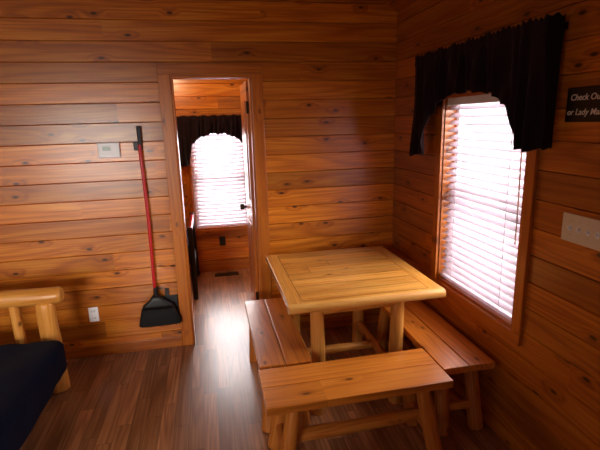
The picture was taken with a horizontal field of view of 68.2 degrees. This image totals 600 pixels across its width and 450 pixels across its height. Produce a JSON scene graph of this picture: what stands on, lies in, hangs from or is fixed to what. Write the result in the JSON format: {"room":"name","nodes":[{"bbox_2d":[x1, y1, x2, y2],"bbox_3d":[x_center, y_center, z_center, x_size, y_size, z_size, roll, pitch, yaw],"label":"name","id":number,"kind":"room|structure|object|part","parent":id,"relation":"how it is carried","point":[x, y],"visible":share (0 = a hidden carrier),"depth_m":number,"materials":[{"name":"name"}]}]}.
{"room":"cabin dining area","nodes":[
{"label":"cabin dining area","id":0,"kind":"room"},
{"bbox_2d":[0,0,396,348],"bbox_3d":[-1.306,-0.848,3.146,4.420,3.750,0.120,-4,13,-11],"label":"wall","id":1,"kind":"structure","parent":0,"point":[76,76],"depth_m":3.23,"materials":[{"name":"brown wood"}]},
{"bbox_2d":[88,307,99,321],"bbox_3d":[-1.569,0.681,3.372,0.070,0.115,0.010,-4,13,-11],"label":"wall outlet","id":2,"kind":"object","parent":1,"relation":"attached to","point":[93,312],"visible":1,"depth_m":3.37,"materials":[{"name":"white plastic"}]},
{"bbox_2d":[97,142,120,157],"bbox_3d":[-1.349,-0.528,3.131,0.147,0.106,0.031,-4,13,-11],"label":"thermostat","id":3,"kind":"object","parent":1,"relation":"attached to","point":[111,149],"visible":1,"depth_m":3.12,"materials":[{"name":"white plastic"}]},
{"bbox_2d":[65,336,182,359],"bbox_3d":[-2.174,1.019,3.317,2.516,0.085,0.014,-4,13,-11],"label":"baseboard","id":4,"kind":"structure","parent":1,"relation":"attached to","point":[124,347],"depth_m":3.47,"materials":[{"name":"brown wood"}]},
{"bbox_2d":[133,126,181,327],"bbox_3d":[-1.104,0.044,3.286,0.321,1.520,0.087,-4,13,-11],"label":"broom","id":5,"kind":"object","parent":1,"relation":"attached to","point":[158,311],"visible":1,"depth_m":3.38,"materials":[{"name":"red paint"}]},
{"bbox_3d":[-1.121,-0.033,3.265,0.031,1.100,0.031,-4,13,-11],"label":"handle","id":6,"kind":"part","parent":5,"relation":"part of","materials":[{"name":"red paint"}]},
{"bbox_2d":[162,288,178,312],"bbox_3d":[-1.030,0.616,3.466,0.150,0.260,0.014,-4,13,-11],"label":"dustpan","id":7,"kind":"object","parent":1,"relation":"hanging from","point":[173,298],"visible":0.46,"depth_m":3.46,"materials":[{"name":"black plastic"}]},
{"bbox_3d":[-1.033,0.519,3.443,0.030,0.060,0.014,-4,13,-11],"label":"handle","id":8,"kind":"part","parent":7,"relation":"part of","materials":[{"name":"black plastic"}]},
{"bbox_2d":[157,74,195,345],"bbox_3d":[-0.934,-0.057,3.397,0.096,2.076,0.138,-4,13,-11],"label":"door frame","id":9,"kind":"structure","parent":1,"relation":"attached to","point":[164,85],"depth_m":3.31,"materials":[{"name":"brown wood"}]},
{"bbox_2d":[156,64,261,79],"bbox_3d":[-0.649,-1.111,3.216,0.736,0.091,0.138,-4,13,-11],"label":"trim","id":10,"kind":"structure","parent":1,"relation":"attached to","point":[161,68],"depth_m":3.16,"materials":[{"name":"brown wood"}]},
{"bbox_2d":[240,81,258,300],"bbox_3d":[-0.430,-0.166,3.857,0.040,2.028,0.578,-4,13,-11],"label":"door slab","id":11,"kind":"structure","parent":1,"relation":"in","point":[244,87],"depth_m":3.60,"materials":[{"name":"brown wood"}]},
{"bbox_3d":[-0.404,-0.901,3.398,0.020,0.090,0.012,-4,13,-11],"label":"hinge","id":12,"kind":"part","parent":11,"relation":"part of","materials":[{"name":"black metal"}]},
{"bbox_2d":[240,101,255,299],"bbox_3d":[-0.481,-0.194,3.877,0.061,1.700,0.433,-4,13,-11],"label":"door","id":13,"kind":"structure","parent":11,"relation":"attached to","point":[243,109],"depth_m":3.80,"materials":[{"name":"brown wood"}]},
{"bbox_3d":[-0.461,-0.627,3.749,0.009,0.800,0.370,-4,13,-11],"label":"panel","id":14,"kind":"part","parent":13,"relation":"part of","materials":[{"name":"brown wood"}]},
{"bbox_3d":[-0.436,0.297,3.966,0.009,0.700,0.370,-4,13,-11],"label":"panel","id":15,"kind":"part","parent":13,"relation":"part of","materials":[{"name":"brown wood"}]},
{"bbox_2d":[248,74,271,299],"bbox_3d":[-0.307,-0.103,3.521,0.096,2.076,0.138,-4,13,-11],"label":"door frame","id":16,"kind":"structure","parent":1,"relation":"attached to","point":[256,79],"depth_m":3.41,"materials":[{"name":"brown wood"}]},
{"bbox_2d":[300,312,389,330],"bbox_3d":[0.283,0.838,3.802,1.031,0.085,0.014,-4,13,-11],"label":"baseboard","id":17,"kind":"structure","parent":1,"relation":"attached to","point":[372,317],"depth_m":3.81,"materials":[{"name":"brown wood"}]},
{"bbox_2d":[173,79,248,265],"bbox_3d":[-1.226,-0.665,5.091,2.500,2.500,0.120,-4,13,-11],"label":"wall","id":18,"kind":"structure","parent":0,"point":[197,97],"depth_m":4.95,"materials":[{"name":"brown wood"}]},
{"bbox_2d":[176,114,242,166],"bbox_3d":[-0.929,-0.952,4.968,0.899,0.562,0.109,-4,13,-11],"label":"valance curtain","id":19,"kind":"object","parent":18,"relation":"attached to","point":[191,128],"visible":0.71,"depth_m":4.89,"materials":[{"name":"fabric"}]},
{"bbox_2d":[185,138,246,230],"bbox_3d":[-0.932,-0.586,5.162,0.774,1.266,0.140,-4,13,-11],"label":"window","id":20,"kind":"structure","parent":18,"relation":"in","point":[199,138],"depth_m":5.10,"materials":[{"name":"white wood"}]},
{"bbox_2d":[190,158,196,229],"bbox_3d":[-1.246,-0.536,5.116,0.012,1.200,0.120,-4,13,-11],"label":"reveal","id":21,"kind":"object","parent":20,"relation":"attached to","point":[190,158],"visible":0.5,"depth_m":5.11,"materials":[{"name":"brown wood"}]},
{"bbox_3d":[-1.227,-0.545,5.152,0.040,1.176,0.035,-4,13,-11],"label":"sash","id":22,"kind":"part","parent":20,"relation":"part of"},
{"bbox_3d":[-1.119,-0.528,5.092,0.004,1.128,0.002,-4,13,-11],"label":"ladder cord","id":23,"kind":"part","parent":20,"relation":"part of","materials":[{"name":"white plastic"}]},
{"bbox_2d":[191,133,246,224],"bbox_3d":[-0.928,-0.555,5.154,0.618,1.081,0.044,-4,13,-11],"label":"blind slats","id":24,"kind":"object","parent":20,"relation":"attached to","point":[223,134],"visible":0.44,"depth_m":5.16,"materials":[{"name":"white plastic"}]},
{"bbox_2d":[194,143,197,192],"bbox_3d":[-1.183,-0.706,5.031,0.012,0.690,0.017,-14,18,-42],"label":"tilt wand","id":25,"kind":"object","parent":24,"relation":"hanging from","point":[194,143],"visible":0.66,"depth_m":5.04,"materials":[{"name":"white plastic"}]},
{"bbox_3d":[-0.940,-0.567,5.209,0.546,0.050,0.035,-4,13,-11],"label":"meeting rail","id":26,"kind":"part","parent":20,"relation":"part of","materials":[{"name":"white plastic"}]},
{"bbox_2d":[197,222,246,226],"bbox_3d":[-0.914,-0.008,5.283,0.618,0.018,0.048,-4,13,-11],"label":"blind bottomrail","id":27,"kind":"object","parent":20,"relation":"attached to","point":[234,223],"depth_m":5.26,"materials":[{"name":"white plastic"}]},
{"bbox_3d":[-0.727,-0.557,5.169,0.004,1.128,0.002,-4,13,-11],"label":"ladder cord","id":28,"kind":"part","parent":20,"relation":"part of","materials":[{"name":"white plastic"}]},
{"bbox_3d":[-0.653,-0.588,5.265,0.040,1.176,0.035,-4,13,-11],"label":"sash","id":29,"kind":"part","parent":20,"relation":"part of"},
{"bbox_2d":[189,261,249,272],"bbox_3d":[-1.180,0.525,5.303,2.500,0.085,0.014,-4,13,-11],"label":"baseboard","id":30,"kind":"structure","parent":18,"relation":"attached to","point":[236,265],"depth_m":5.35,"materials":[{"name":"brown wood"}]},
{"bbox_2d":[196,227,247,235],"bbox_3d":[-0.902,0.072,5.256,0.774,0.058,0.020,-4,13,-11],"label":"window frame","id":31,"kind":"structure","parent":18,"relation":"attached to","point":[240,229],"depth_m":5.24,"materials":[{"name":"brown wood"}]},
{"bbox_2d":[197,224,246,229],"bbox_3d":[-0.918,0.019,5.314,0.626,0.012,0.120,-4,13,-11],"label":"window sill","id":32,"kind":"object","parent":18,"relation":"attached to","point":[241,225],"visible":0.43,"depth_m":5.27,"materials":[{"name":"brown wood"}]},
{"bbox_2d":[219,236,225,245],"bbox_3d":[-0.924,0.191,5.284,0.070,0.110,0.010,-4,13,-11],"label":"wall outlet","id":33,"kind":"object","parent":18,"relation":"attached to","point":[221,239],"visible":1,"depth_m":5.28,"materials":[{"name":"black plastic"}]},
{"bbox_2d":[19,268,510,449],"bbox_3d":[-0.974,1.393,1.990,4.540,0.100,7.040,-4,13,-11],"label":"floor","id":34,"kind":"structure","parent":0,"point":[206,394],"depth_m":2.83,"materials":[{"name":"laminate"}]},
{"bbox_2d":[0,286,70,449],"bbox_3d":[-1.926,1.007,1.895,1.255,0.746,2.119,-4,13,-11],"label":"bed","id":35,"kind":"object","parent":34,"relation":"on","point":[30,373],"visible":1,"depth_m":2.57,"materials":[{"name":"blue fabric"}]},
{"bbox_3d":[-2.149,0.490,2.769,1.230,0.127,0.132,-4,13,-11],"label":"rail","id":36,"kind":"part","parent":35,"relation":"part of","materials":[{"name":"brown wood"}]},
{"bbox_3d":[-1.893,1.047,1.913,1.188,0.258,1.740,-4,13,-11],"label":"mattress","id":37,"kind":"part","parent":35,"relation":"part of","materials":[{"name":"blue fabric"}]},
{"bbox_3d":[-1.643,0.807,2.946,0.138,0.640,0.132,-4,13,-11],"label":"post","id":38,"kind":"part","parent":35,"relation":"part of","materials":[{"name":"brown wood"}]},
{"bbox_2d":[186,212,199,299],"bbox_3d":[-1.676,0.346,4.670,1.148,0.750,0.797,-4,13,-11],"label":"bunk bed","id":39,"kind":"object","parent":34,"relation":"on","point":[191,233],"visible":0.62,"depth_m":4.45,"materials":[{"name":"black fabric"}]},
{"bbox_3d":[-1.673,0.268,4.675,1.030,0.220,0.700,-4,13,-11],"label":"mattress","id":40,"kind":"part","parent":39,"relation":"part of","materials":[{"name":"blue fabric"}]},
{"bbox_3d":[-1.152,-0.029,4.697,0.043,0.044,0.740,-4,13,-11],"label":"bunk rail","id":41,"kind":"part","parent":39,"relation":"part of","materials":[{"name":"white metal"}]},
{"bbox_3d":[-1.218,0.226,5.127,0.058,0.750,0.054,-4,13,-11],"label":"bunk post","id":42,"kind":"part","parent":39,"relation":"part of","materials":[{"name":"black plastic"}]},
{"bbox_2d":[215,271,238,276],"bbox_3d":[-0.863,0.576,5.217,0.280,0.009,0.110,-4,13,-11],"label":"floor vent","id":43,"kind":"object","parent":34,"relation":"in","point":[236,272],"visible":1,"depth_m":5.20,"materials":[{"name":"brown metal"}]},
{"bbox_2d":[245,297,310,432],"bbox_3d":[-0.167,0.876,2.917,0.291,0.454,0.935,-4,13,-11],"label":"bench","id":44,"kind":"object","parent":34,"relation":"on","point":[275,341],"visible":0.73,"depth_m":2.71,"materials":[{"name":"brown wood"}]},
{"bbox_3d":[-0.328,0.821,3.250,0.088,0.410,0.089,-8,26,-26],"label":"leg","id":45,"kind":"part","parent":44,"relation":"part of","materials":[{"name":"brown wood"}]},
{"bbox_3d":[-0.182,0.980,2.558,0.087,0.410,0.088,-1,2,3],"label":"leg","id":46,"kind":"part","parent":44,"relation":"part of","materials":[{"name":"brown wood"}]},
{"bbox_3d":[-0.001,0.966,2.594,0.088,0.410,0.085,-8,4,-26],"label":"leg","id":47,"kind":"part","parent":44,"relation":"part of","materials":[{"name":"brown wood"}]},
{"bbox_2d":[265,246,445,415],"bbox_3d":[0.302,0.670,3.038,0.925,0.760,1.001,-4,13,-11],"label":"dining table","id":48,"kind":"object","parent":34,"relation":"on","point":[316,283],"visible":0.83,"depth_m":2.73,"materials":[{"name":"brown wood"}]},
{"bbox_3d":[-0.045,0.635,3.316,0.091,0.719,0.088,-4,13,-11],"label":"leg","id":49,"kind":"part","parent":48,"relation":"part of","materials":[{"name":"brown wood"}]},
{"bbox_3d":[0.104,0.792,2.630,0.092,0.719,0.093,-4,13,-11],"label":"leg","id":50,"kind":"part","parent":48,"relation":"part of","materials":[{"name":"brown wood"}]},
{"bbox_3d":[0.446,0.599,3.413,0.091,0.719,0.088,-4,13,-11],"label":"leg","id":51,"kind":"part","parent":48,"relation":"part of","materials":[{"name":"brown wood"}]},
{"bbox_3d":[0.591,0.757,2.723,0.091,0.719,0.092,-4,13,-11],"label":"leg","id":52,"kind":"part","parent":48,"relation":"part of","materials":[{"name":"brown wood"}]},
{"bbox_2d":[258,348,453,449],"bbox_3d":[0.280,0.999,2.345,0.948,0.454,0.347,-4,13,-11],"label":"bench","id":53,"kind":"object","parent":34,"relation":"on","point":[288,391],"visible":1,"depth_m":2.28,"materials":[{"name":"brown wood"}]},
{"bbox_3d":[-0.103,1.017,2.392,0.087,0.410,0.089,10,14,1],"label":"leg","id":54,"kind":"part","parent":53,"relation":"part of","materials":[{"name":"brown wood"}]},
{"bbox_3d":[-0.089,1.096,2.290,0.057,0.054,0.240,-4,13,-11],"label":"cross rail","id":55,"kind":"part","parent":53,"relation":"part of","materials":[{"name":"brown wood"}]},
{"bbox_3d":[-0.055,1.068,2.169,0.084,0.410,0.088,4,9,-28],"label":"leg","id":56,"kind":"part","parent":53,"relation":"part of","materials":[{"name":"brown wood"}]},
{"bbox_3d":[0.624,0.961,2.537,0.088,0.410,0.086,-19,19,-22],"label":"leg","id":57,"kind":"part","parent":53,"relation":"part of","materials":[{"name":"brown wood"}]},
{"bbox_3d":[0.654,1.042,2.436,0.057,0.054,0.240,-4,13,-11],"label":"cross rail","id":58,"kind":"part","parent":53,"relation":"part of","materials":[{"name":"brown wood"}]},
{"bbox_3d":[0.671,1.014,2.307,0.086,0.410,0.086,-11,12,6],"label":"leg","id":59,"kind":"part","parent":53,"relation":"part of","materials":[{"name":"brown wood"}]},
{"bbox_2d":[374,300,494,436],"bbox_3d":[0.800,0.851,2.914,0.303,0.454,1.064,-4,13,-11],"label":"bench","id":60,"kind":"object","parent":34,"relation":"on","point":[454,353],"visible":0.69,"depth_m":2.52,"materials":[{"name":"brown wood"}]},
{"bbox_3d":[0.615,0.782,3.306,0.086,0.410,0.087,-8,26,-26],"label":"leg","id":61,"kind":"part","parent":60,"relation":"part of","materials":[{"name":"brown wood"}]},
{"bbox_3d":[0.796,0.968,2.491,0.087,0.410,0.088,-1,2,3],"label":"leg","id":62,"kind":"part","parent":60,"relation":"part of","materials":[{"name":"brown wood"}]},
{"bbox_3d":[0.893,1.017,2.512,0.201,0.052,0.057,-4,13,-11],"label":"cross rail","id":63,"kind":"part","parent":60,"relation":"part of","materials":[{"name":"brown wood"}]},
{"bbox_3d":[0.983,0.954,2.530,0.088,0.410,0.087,-8,4,-26],"label":"leg","id":64,"kind":"part","parent":60,"relation":"part of","materials":[{"name":"brown wood"}]},
{"bbox_2d":[380,0,416,11],"bbox_3d":[0.238,-1.573,0.564,2.250,1.340,5.120,-4,13,-11],"label":"ceiling","id":65,"kind":"structure","parent":0,"point":[397,5],"depth_m":3.23,"materials":[{"name":"brown wood"}]},
{"bbox_2d":[392,0,599,449],"bbox_3d":[1.336,0.106,1.247,0.120,2.620,5.000,-4,13,-11],"label":"wall","id":66,"kind":"structure","parent":0,"point":[544,390],"depth_m":2.07,"materials":[{"name":"brown wood"}]},
{"bbox_2d":[411,342,527,449],"bbox_3d":[1.305,1.345,1.523,0.014,0.085,4.999,-4,13,-11],"label":"baseboard","id":67,"kind":"structure","parent":66,"relation":"attached to","point":[505,435],"depth_m":2.48,"materials":[{"name":"brown wood"}]},
{"bbox_2d":[438,277,510,326],"bbox_3d":[1.081,0.441,2.670,0.120,0.012,0.771,-4,13,-11],"label":"window sill","id":68,"kind":"object","parent":66,"relation":"attached to","point":[493,312],"visible":0.21,"depth_m":2.61,"materials":[{"name":"brown wood"}]},
{"bbox_2d":[447,90,521,312],"bbox_3d":[1.054,-0.173,2.524,0.140,1.250,0.919,-4,13,-11],"label":"window","id":69,"kind":"structure","parent":66,"relation":"in","point":[468,91],"depth_m":2.67,"materials":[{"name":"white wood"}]},
{"bbox_2d":[437,98,456,277],"bbox_3d":[0.985,-0.223,2.908,0.120,1.200,0.012,-4,13,-11],"label":"reveal","id":70,"kind":"object","parent":69,"relation":"attached to","point":[448,112],"visible":0.21,"depth_m":2.87,"materials":[{"name":"brown wood"}]},
{"bbox_3d":[0.965,-0.179,2.762,0.002,1.133,0.004,-4,13,-11],"label":"ladder cord","id":71,"kind":"part","parent":69,"relation":"part of","materials":[{"name":"white fabric"}]},
{"bbox_3d":[1.022,-0.220,2.889,0.035,1.176,0.040,-4,13,-11],"label":"sash","id":72,"kind":"part","parent":69,"relation":"part of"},
{"bbox_2d":[448,94,499,104],"bbox_3d":[1.025,-0.685,2.400,0.054,0.044,0.767,-4,13,-11],"label":"blind headrail","id":73,"kind":"object","parent":69,"relation":"attached to","point":[485,98],"depth_m":2.50,"materials":[{"name":"white plastic"}]},
{"bbox_2d":[440,273,511,319],"bbox_3d":[1.056,0.415,2.659,0.048,0.018,0.763,-4,13,-11],"label":"blind bottomrail","id":74,"kind":"object","parent":69,"relation":"attached to","point":[460,285],"depth_m":2.60,"materials":[{"name":"white plastic"}]},
{"bbox_2d":[441,103,525,314],"bbox_3d":[1.042,-0.135,2.530,0.042,1.083,0.763,-4,13,-11],"label":"blind slats","id":75,"kind":"object","parent":69,"relation":"attached to","point":[476,251],"visible":0.7,"depth_m":2.52,"materials":[{"name":"white plastic"}]},
{"bbox_2d":[514,152,521,244],"bbox_3d":[1.071,-0.237,2.159,0.017,0.690,0.011,3,14,19],"label":"tilt wand","id":76,"kind":"object","parent":75,"relation":"hanging from","point":[521,152],"visible":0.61,"depth_m":2.18,"materials":[{"name":"white plastic"}]},
{"bbox_3d":[1.096,-0.140,2.541,0.035,0.050,0.691,-4,13,-11],"label":"meeting rail","id":77,"kind":"part","parent":69,"relation":"part of","materials":[{"name":"white plastic"}]},
{"bbox_3d":[1.065,-0.071,2.291,0.002,1.133,0.004,-4,13,-11],"label":"ladder cord","id":78,"kind":"part","parent":69,"relation":"part of","materials":[{"name":"white fabric"}]},
{"bbox_2d":[430,99,539,346],"bbox_3d":[0.997,-0.104,2.528,0.020,1.266,0.919,-4,13,-11],"label":"window frame","id":79,"kind":"structure","parent":66,"relation":"attached to","point":[532,157],"depth_m":2.24,"materials":[{"name":"brown wood"}]},
{"bbox_2d":[409,12,568,155],"bbox_3d":[0.918,-0.666,2.419,0.132,0.652,1.214,-4,13,-11],"label":"valance curtain","id":80,"kind":"object","parent":66,"relation":"attached to","point":[519,65],"visible":1,"depth_m":2.03,"materials":[{"name":"fabric"}]},
{"bbox_2d":[561,212,599,250],"bbox_3d":[1.150,0.022,1.803,0.018,0.119,0.196,-4,13,-11],"label":"light switch","id":81,"kind":"object","parent":66,"relation":"attached to","point":[580,230],"visible":1,"depth_m":1.80,"materials":[{"name":"beige plastic"}]},
{"bbox_2d":[565,85,599,121],"bbox_3d":[1.152,-0.445,1.613,0.019,0.135,0.455,-4,13,-11],"label":"hanging sign","id":82,"kind":"object","parent":66,"relation":"attached to","point":[583,103],"visible":1,"depth_m":1.74,"materials":[{"name":"paint"}]}
]}

